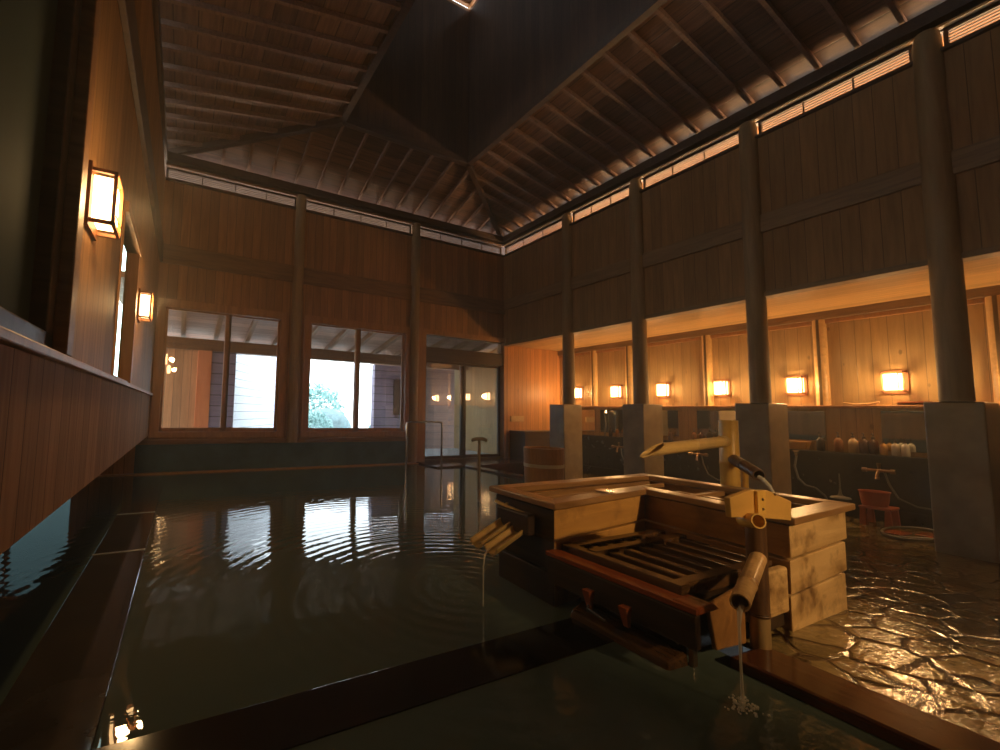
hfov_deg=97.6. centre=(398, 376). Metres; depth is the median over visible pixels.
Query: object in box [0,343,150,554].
wall
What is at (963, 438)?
concrete block
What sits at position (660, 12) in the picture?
rafter
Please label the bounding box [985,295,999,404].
post
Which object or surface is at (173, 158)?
trim
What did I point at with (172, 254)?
trim
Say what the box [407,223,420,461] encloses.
wall post
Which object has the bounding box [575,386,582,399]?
wall lantern
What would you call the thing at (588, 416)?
wall mirror
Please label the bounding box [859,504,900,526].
stool
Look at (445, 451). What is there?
floor
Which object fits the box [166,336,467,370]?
beam
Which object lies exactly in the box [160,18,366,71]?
rafter
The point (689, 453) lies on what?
faucet
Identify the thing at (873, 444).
pump bottle
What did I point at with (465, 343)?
rafter
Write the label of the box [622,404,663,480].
concrete block
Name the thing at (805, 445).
basket
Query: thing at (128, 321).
window
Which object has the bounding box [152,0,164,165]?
trim
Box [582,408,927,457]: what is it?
wall
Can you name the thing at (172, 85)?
rafter
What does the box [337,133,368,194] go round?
rafter
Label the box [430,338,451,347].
rafter
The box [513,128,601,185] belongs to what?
rafter
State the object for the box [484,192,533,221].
rafter
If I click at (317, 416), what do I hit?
shrub
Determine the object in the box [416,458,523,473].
trim
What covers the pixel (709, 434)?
pump bottle
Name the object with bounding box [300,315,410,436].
window
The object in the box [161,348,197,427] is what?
screen
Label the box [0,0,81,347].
window
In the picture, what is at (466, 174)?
rafter
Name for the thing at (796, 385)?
wall lantern
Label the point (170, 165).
trim
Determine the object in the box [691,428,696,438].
pump bottle
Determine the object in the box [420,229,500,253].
window
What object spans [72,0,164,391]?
wall
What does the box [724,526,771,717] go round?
outlet
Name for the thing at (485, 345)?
rafter
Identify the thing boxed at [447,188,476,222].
rafter
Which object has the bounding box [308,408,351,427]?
rock
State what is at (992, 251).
trim
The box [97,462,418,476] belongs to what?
trim
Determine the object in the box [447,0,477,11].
window
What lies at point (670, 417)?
wall mirror
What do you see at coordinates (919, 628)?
floor
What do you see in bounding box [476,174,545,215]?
rafter
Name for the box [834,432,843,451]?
pump bottle
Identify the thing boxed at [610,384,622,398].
wall lantern
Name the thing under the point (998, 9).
window
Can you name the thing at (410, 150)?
rafter
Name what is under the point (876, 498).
bucket
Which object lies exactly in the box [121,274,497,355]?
ceiling
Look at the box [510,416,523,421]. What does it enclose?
plate
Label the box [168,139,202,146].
rafter
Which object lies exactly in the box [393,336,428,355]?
rafter
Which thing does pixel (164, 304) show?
window
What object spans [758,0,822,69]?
rafter
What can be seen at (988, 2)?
trim
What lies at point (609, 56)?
rafter
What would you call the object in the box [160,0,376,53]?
rafter
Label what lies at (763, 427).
concrete block
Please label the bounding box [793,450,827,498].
shower hose
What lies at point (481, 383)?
wall
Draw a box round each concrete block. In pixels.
[550,404,582,479]
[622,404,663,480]
[735,403,791,493]
[923,401,999,562]
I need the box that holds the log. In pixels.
[570,601,687,670]
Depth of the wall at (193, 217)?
7.88 m
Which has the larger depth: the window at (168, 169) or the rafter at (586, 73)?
the window at (168, 169)
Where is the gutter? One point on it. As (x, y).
(511, 523)
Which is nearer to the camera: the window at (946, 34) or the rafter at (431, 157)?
the window at (946, 34)
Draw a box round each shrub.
[308,409,333,427]
[309,382,345,414]
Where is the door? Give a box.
[417,328,505,461]
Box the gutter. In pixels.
[470,499,534,605]
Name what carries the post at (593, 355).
on the trim at (788, 406)
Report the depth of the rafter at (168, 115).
6.28 m
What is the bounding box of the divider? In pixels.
[95,618,613,749]
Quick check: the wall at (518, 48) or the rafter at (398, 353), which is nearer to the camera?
the wall at (518, 48)
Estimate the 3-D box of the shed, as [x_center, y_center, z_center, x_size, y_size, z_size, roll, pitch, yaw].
[-3.933,0.615,11.662,0.335,3.300,3.967,1,-5,0]
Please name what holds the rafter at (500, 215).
attached to the ceiling at (869, 20)
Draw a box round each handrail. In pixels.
[405,421,442,469]
[471,437,486,501]
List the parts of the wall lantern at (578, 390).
lamp shade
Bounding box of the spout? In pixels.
[640,420,774,491]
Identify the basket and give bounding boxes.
[789,440,810,449]
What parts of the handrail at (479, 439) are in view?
post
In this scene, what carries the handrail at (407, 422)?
in the pool water
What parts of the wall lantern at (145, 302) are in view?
plate, lamp shade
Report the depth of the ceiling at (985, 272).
5.62 m
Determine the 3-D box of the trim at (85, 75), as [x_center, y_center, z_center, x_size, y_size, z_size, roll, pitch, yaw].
[-1.314,-1.184,1.789,0.050,2.205,0.100,3,-5,-26]
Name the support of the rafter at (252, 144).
attached to the ceiling at (869, 20)
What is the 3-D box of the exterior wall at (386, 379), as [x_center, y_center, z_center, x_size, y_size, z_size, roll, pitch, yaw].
[1.304,0.901,12.929,5.050,3.150,0.800,3,-5,-26]
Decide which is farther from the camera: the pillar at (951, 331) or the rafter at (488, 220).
the rafter at (488, 220)
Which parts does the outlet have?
spout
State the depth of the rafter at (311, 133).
7.15 m
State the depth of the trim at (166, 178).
7.79 m
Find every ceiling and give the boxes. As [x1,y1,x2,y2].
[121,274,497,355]
[159,0,945,235]
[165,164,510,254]
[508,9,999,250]
[515,256,999,350]
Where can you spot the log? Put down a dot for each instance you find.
(649, 647)
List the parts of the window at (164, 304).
sash, sash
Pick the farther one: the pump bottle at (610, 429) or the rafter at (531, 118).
the pump bottle at (610, 429)
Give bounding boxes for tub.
[489,473,854,631]
[523,446,564,482]
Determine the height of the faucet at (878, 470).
0.480 m
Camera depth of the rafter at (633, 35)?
5.33 m
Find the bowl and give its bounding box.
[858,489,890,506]
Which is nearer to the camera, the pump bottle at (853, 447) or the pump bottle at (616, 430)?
the pump bottle at (853, 447)
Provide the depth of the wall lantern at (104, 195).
1.99 m
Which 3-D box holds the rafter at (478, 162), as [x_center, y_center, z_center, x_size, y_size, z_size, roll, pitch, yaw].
[2.308,-3.557,8.030,2.243,0.512,0.040,3,-5,-26]
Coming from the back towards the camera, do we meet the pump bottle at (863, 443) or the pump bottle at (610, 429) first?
the pump bottle at (610, 429)
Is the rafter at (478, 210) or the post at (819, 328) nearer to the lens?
the post at (819, 328)
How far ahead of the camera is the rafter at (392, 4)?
4.65 m
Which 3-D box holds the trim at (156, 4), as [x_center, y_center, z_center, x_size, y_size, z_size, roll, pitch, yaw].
[-1.331,-3.764,1.970,0.180,0.165,10.630,3,-5,-26]
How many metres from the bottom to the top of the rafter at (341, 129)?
0.511 m
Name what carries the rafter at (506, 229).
attached to the ceiling at (869, 20)
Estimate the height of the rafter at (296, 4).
0.512 m
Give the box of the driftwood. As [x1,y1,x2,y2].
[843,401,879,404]
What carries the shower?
attached to the wall at (845, 421)
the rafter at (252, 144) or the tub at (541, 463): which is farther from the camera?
the rafter at (252, 144)
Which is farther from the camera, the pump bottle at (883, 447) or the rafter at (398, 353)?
the rafter at (398, 353)
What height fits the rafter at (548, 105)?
0.512 m
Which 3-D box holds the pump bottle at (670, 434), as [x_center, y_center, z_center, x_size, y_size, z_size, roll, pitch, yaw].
[4.865,1.031,7.645,0.073,0.209,0.073,3,-5,-26]
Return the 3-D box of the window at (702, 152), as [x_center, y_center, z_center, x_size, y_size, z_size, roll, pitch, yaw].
[4.222,-3.095,6.231,0.040,0.202,1.345,3,-5,-26]
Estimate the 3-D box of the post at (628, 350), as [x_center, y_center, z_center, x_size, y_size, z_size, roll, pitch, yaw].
[4.686,-0.013,8.661,0.148,1.220,0.150,3,-5,-26]
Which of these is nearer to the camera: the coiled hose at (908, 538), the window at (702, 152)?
the coiled hose at (908, 538)
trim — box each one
[0,326,152,395]
[52,0,101,356]
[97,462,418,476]
[117,0,163,262]
[138,437,408,443]
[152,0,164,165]
[153,0,167,163]
[162,243,504,314]
[165,177,502,256]
[166,163,505,247]
[166,167,501,248]
[168,151,503,244]
[340,0,667,165]
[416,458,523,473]
[465,465,523,479]
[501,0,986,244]
[503,20,999,256]
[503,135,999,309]
[504,0,998,245]
[504,0,999,247]
[504,245,999,346]
[557,285,999,355]
[582,405,999,408]
[583,464,932,528]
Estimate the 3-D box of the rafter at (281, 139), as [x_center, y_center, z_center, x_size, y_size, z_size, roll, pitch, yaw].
[-2.045,-3.648,7.191,0.040,0.378,1.178,3,-5,-26]
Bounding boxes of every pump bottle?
[609,426,612,435]
[615,426,618,436]
[668,429,672,439]
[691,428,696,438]
[699,430,704,438]
[706,427,712,437]
[816,432,825,450]
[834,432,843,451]
[848,433,858,452]
[859,433,868,453]
[868,433,878,453]
[879,439,887,454]
[891,439,900,455]
[901,439,910,456]
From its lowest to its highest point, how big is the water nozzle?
0.310 m
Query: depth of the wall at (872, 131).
5.02 m
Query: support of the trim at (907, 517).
attached to the wall at (845, 421)
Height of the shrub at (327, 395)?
2.716 m
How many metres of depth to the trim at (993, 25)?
5.02 m
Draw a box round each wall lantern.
[84,160,123,240]
[137,288,153,322]
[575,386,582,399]
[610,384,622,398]
[655,382,670,397]
[712,379,730,396]
[784,375,807,395]
[880,370,909,393]
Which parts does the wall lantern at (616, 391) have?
lamp shade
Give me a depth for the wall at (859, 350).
6.14 m
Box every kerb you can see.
[0,485,161,749]
[730,648,999,749]
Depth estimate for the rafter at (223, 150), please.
6.99 m
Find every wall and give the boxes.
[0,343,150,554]
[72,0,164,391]
[100,180,559,474]
[350,0,469,156]
[370,364,454,448]
[454,353,497,453]
[469,0,645,155]
[504,26,999,342]
[560,303,993,405]
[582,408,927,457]
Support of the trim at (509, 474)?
on the floor at (919, 628)
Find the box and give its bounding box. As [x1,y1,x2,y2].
[545,529,788,655]
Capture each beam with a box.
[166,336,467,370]
[168,117,342,155]
[466,165,503,236]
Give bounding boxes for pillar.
[562,213,574,403]
[629,178,648,403]
[738,120,771,402]
[912,28,975,401]
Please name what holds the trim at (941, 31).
attached to the wall at (872, 131)
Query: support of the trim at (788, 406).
on the wall at (845, 421)
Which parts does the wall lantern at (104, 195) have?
plate, lamp shade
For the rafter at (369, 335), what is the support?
attached to the ceiling at (198, 325)
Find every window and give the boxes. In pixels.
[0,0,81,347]
[111,200,141,383]
[149,297,288,437]
[166,168,295,206]
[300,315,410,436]
[306,201,410,232]
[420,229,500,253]
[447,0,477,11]
[505,220,561,253]
[573,187,628,221]
[643,132,738,188]
[758,47,911,133]
[943,3,999,45]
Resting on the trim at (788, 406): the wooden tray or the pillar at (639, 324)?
the wooden tray
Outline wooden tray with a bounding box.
[897,401,931,404]
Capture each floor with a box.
[425,448,488,455]
[520,473,999,742]
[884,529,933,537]
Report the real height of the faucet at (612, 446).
0.480 m
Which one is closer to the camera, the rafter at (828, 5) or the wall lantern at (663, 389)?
the rafter at (828, 5)
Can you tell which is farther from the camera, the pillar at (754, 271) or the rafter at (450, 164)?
the rafter at (450, 164)
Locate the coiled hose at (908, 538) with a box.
[880,526,933,541]
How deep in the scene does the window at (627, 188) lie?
7.50 m
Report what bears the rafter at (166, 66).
attached to the ceiling at (869, 20)
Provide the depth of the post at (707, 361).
7.32 m
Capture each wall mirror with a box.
[582,410,595,431]
[600,410,622,432]
[662,410,678,436]
[697,410,735,435]
[787,411,825,440]
[880,411,926,452]
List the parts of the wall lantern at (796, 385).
lamp shade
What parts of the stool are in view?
leg, leg, seat, leg, leg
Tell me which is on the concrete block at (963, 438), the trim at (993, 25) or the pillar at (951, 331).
the pillar at (951, 331)
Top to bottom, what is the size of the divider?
0.504 m
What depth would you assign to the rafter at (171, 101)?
6.08 m
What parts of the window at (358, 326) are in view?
sash, sash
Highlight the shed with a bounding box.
[233,354,276,427]
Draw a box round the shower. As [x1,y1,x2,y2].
[603,410,607,435]
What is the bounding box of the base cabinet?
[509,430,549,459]
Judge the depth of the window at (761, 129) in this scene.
4.79 m
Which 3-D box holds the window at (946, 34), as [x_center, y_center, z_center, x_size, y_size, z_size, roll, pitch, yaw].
[5.568,-3.285,3.554,0.040,0.202,1.300,3,-5,-26]
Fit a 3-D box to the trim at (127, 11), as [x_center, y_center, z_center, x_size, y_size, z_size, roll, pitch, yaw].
[-1.282,-2.241,1.887,0.040,0.280,10.630,3,-5,-26]
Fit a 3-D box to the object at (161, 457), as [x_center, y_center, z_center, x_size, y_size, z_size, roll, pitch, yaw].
[-1.983,1.586,7.308,5.100,0.940,0.130,3,-5,-26]
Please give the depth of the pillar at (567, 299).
7.90 m
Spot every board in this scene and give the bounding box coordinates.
[724,489,790,528]
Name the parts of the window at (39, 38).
pane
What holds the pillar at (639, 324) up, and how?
on the concrete block at (642, 423)
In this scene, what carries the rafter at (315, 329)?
attached to the ceiling at (198, 325)
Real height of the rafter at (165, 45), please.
0.512 m
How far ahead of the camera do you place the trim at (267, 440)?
7.06 m
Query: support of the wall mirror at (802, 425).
attached to the wall at (845, 421)
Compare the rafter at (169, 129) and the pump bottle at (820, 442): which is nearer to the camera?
the pump bottle at (820, 442)
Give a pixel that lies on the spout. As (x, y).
(731, 463)
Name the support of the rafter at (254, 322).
attached to the ceiling at (198, 325)
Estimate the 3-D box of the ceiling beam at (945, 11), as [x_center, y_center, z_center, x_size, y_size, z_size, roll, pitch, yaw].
[4.788,-3.405,5.021,0.240,0.135,10.630,3,-5,-26]
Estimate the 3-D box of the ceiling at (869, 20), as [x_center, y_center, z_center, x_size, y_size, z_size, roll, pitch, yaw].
[1.723,-3.967,3.632,7.377,0.495,11.030,3,-5,-26]
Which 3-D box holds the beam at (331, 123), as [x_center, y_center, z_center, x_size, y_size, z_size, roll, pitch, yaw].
[-2.461,-3.735,6.744,3.204,0.574,0.085,1,-5,6]
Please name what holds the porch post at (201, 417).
on the floor at (445, 451)
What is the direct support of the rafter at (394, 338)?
attached to the ceiling at (198, 325)
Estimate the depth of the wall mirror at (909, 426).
5.23 m
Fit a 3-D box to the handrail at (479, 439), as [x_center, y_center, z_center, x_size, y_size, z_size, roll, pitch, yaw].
[0.913,1.353,4.849,0.202,1.325,0.041,2,-5,-14]
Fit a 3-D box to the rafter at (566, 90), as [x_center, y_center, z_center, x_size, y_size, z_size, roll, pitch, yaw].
[3.182,-3.680,6.291,2.243,0.512,0.040,3,-5,-26]
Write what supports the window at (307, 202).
in the wall at (193, 217)
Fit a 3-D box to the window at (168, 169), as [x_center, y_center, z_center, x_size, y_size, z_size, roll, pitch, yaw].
[-2.754,-3.158,7.228,2.057,0.202,0.040,3,-5,-26]
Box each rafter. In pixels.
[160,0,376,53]
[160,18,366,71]
[162,41,357,88]
[163,62,349,103]
[164,81,342,116]
[165,97,315,125]
[166,112,277,132]
[167,126,239,139]
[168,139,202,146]
[181,311,186,336]
[213,315,223,339]
[221,148,225,164]
[243,319,258,342]
[246,143,254,171]
[266,0,388,33]
[271,137,284,177]
[294,132,313,183]
[311,326,321,338]
[316,126,344,188]
[324,329,350,349]
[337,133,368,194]
[348,332,376,351]
[358,141,391,199]
[365,0,400,10]
[371,335,401,353]
[377,148,413,204]
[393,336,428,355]
[395,155,433,209]
[413,161,453,213]
[430,170,468,218]
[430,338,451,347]
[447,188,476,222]
[451,341,472,349]
[462,203,483,226]
[470,343,493,351]
[475,160,557,208]
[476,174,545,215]
[477,218,490,230]
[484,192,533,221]
[487,150,571,201]
[492,209,523,227]
[498,223,512,232]
[499,139,585,193]
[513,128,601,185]
[527,115,617,176]
[544,102,636,167]
[561,86,655,157]
[581,70,677,145]
[603,51,700,133]
[627,30,726,119]
[655,7,755,104]
[699,0,786,87]
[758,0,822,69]
[819,0,862,48]
[884,0,907,24]
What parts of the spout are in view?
long spout, short spout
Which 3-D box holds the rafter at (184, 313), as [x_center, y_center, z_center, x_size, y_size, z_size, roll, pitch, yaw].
[-4.046,-1.074,8.068,0.080,0.598,2.738,3,-5,-26]
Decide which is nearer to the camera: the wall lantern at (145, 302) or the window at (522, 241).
the wall lantern at (145, 302)
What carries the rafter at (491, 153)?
attached to the ceiling at (869, 20)
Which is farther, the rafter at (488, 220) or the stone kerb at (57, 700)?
the rafter at (488, 220)
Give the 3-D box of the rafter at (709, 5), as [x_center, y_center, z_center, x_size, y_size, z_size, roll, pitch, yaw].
[3.911,-3.783,4.842,2.243,0.512,0.040,3,-5,-26]
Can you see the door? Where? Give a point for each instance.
(464, 358)
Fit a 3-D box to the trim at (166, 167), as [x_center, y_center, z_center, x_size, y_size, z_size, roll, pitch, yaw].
[-0.649,-3.162,8.292,6.777,0.082,0.070,3,-5,-26]
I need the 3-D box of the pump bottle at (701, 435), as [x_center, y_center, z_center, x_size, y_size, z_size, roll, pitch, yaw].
[5.098,0.998,7.181,0.073,0.209,0.073,3,-5,-26]
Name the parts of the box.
thin rod, grating frame, cross rail, cross rail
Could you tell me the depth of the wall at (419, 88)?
7.38 m
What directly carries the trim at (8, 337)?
on the wall at (62, 427)
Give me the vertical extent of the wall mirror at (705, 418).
0.428 m
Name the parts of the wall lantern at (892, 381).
lamp shade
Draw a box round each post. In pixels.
[194,350,211,427]
[208,351,236,427]
[286,194,305,442]
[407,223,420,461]
[590,351,597,405]
[625,346,632,403]
[701,335,713,405]
[812,319,830,404]
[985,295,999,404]
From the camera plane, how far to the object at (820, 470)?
5.66 m
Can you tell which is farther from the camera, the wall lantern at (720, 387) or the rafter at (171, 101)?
the wall lantern at (720, 387)
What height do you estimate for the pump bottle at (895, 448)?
0.209 m
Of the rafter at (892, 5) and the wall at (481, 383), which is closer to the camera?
the rafter at (892, 5)
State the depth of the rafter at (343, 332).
9.58 m
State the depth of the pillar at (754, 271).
5.31 m
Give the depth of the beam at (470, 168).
8.51 m
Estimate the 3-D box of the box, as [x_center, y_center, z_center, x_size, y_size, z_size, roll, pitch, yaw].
[1.289,1.482,2.037,0.960,1.228,0.737,3,-5,-26]
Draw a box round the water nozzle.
[830,474,851,499]
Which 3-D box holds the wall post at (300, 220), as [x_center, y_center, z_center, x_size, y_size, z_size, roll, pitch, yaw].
[-1.779,-1.055,7.480,0.190,4.360,0.190,3,-5,-26]
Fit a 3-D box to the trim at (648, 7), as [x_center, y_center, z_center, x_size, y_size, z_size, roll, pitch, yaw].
[1.905,-4.153,3.736,2.470,0.120,7.720,3,-5,-26]
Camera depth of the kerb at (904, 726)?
1.45 m
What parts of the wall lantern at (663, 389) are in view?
lamp shade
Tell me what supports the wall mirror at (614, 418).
attached to the wall at (845, 421)
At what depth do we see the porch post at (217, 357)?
8.81 m
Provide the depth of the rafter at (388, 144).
7.57 m
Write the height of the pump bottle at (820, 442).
0.251 m
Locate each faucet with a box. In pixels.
[611,442,623,460]
[688,450,719,480]
[861,463,931,509]
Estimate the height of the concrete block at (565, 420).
1.555 m
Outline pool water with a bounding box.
[0,464,903,749]
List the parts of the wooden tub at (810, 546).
rim ladle plate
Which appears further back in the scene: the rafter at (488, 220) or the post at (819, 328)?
the rafter at (488, 220)
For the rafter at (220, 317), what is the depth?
8.42 m
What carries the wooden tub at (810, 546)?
on the floor at (919, 628)
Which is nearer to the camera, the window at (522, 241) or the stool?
the stool
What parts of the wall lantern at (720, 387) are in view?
lamp shade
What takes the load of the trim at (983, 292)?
attached to the wall at (859, 350)
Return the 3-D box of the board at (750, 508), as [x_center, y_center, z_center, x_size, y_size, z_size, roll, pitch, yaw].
[1.549,0.553,1.804,0.502,0.155,0.102,3,-5,-26]
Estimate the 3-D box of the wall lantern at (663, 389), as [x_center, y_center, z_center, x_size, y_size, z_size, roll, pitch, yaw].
[4.944,0.249,7.993,0.115,0.300,0.228,3,-5,-26]
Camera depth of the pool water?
2.03 m

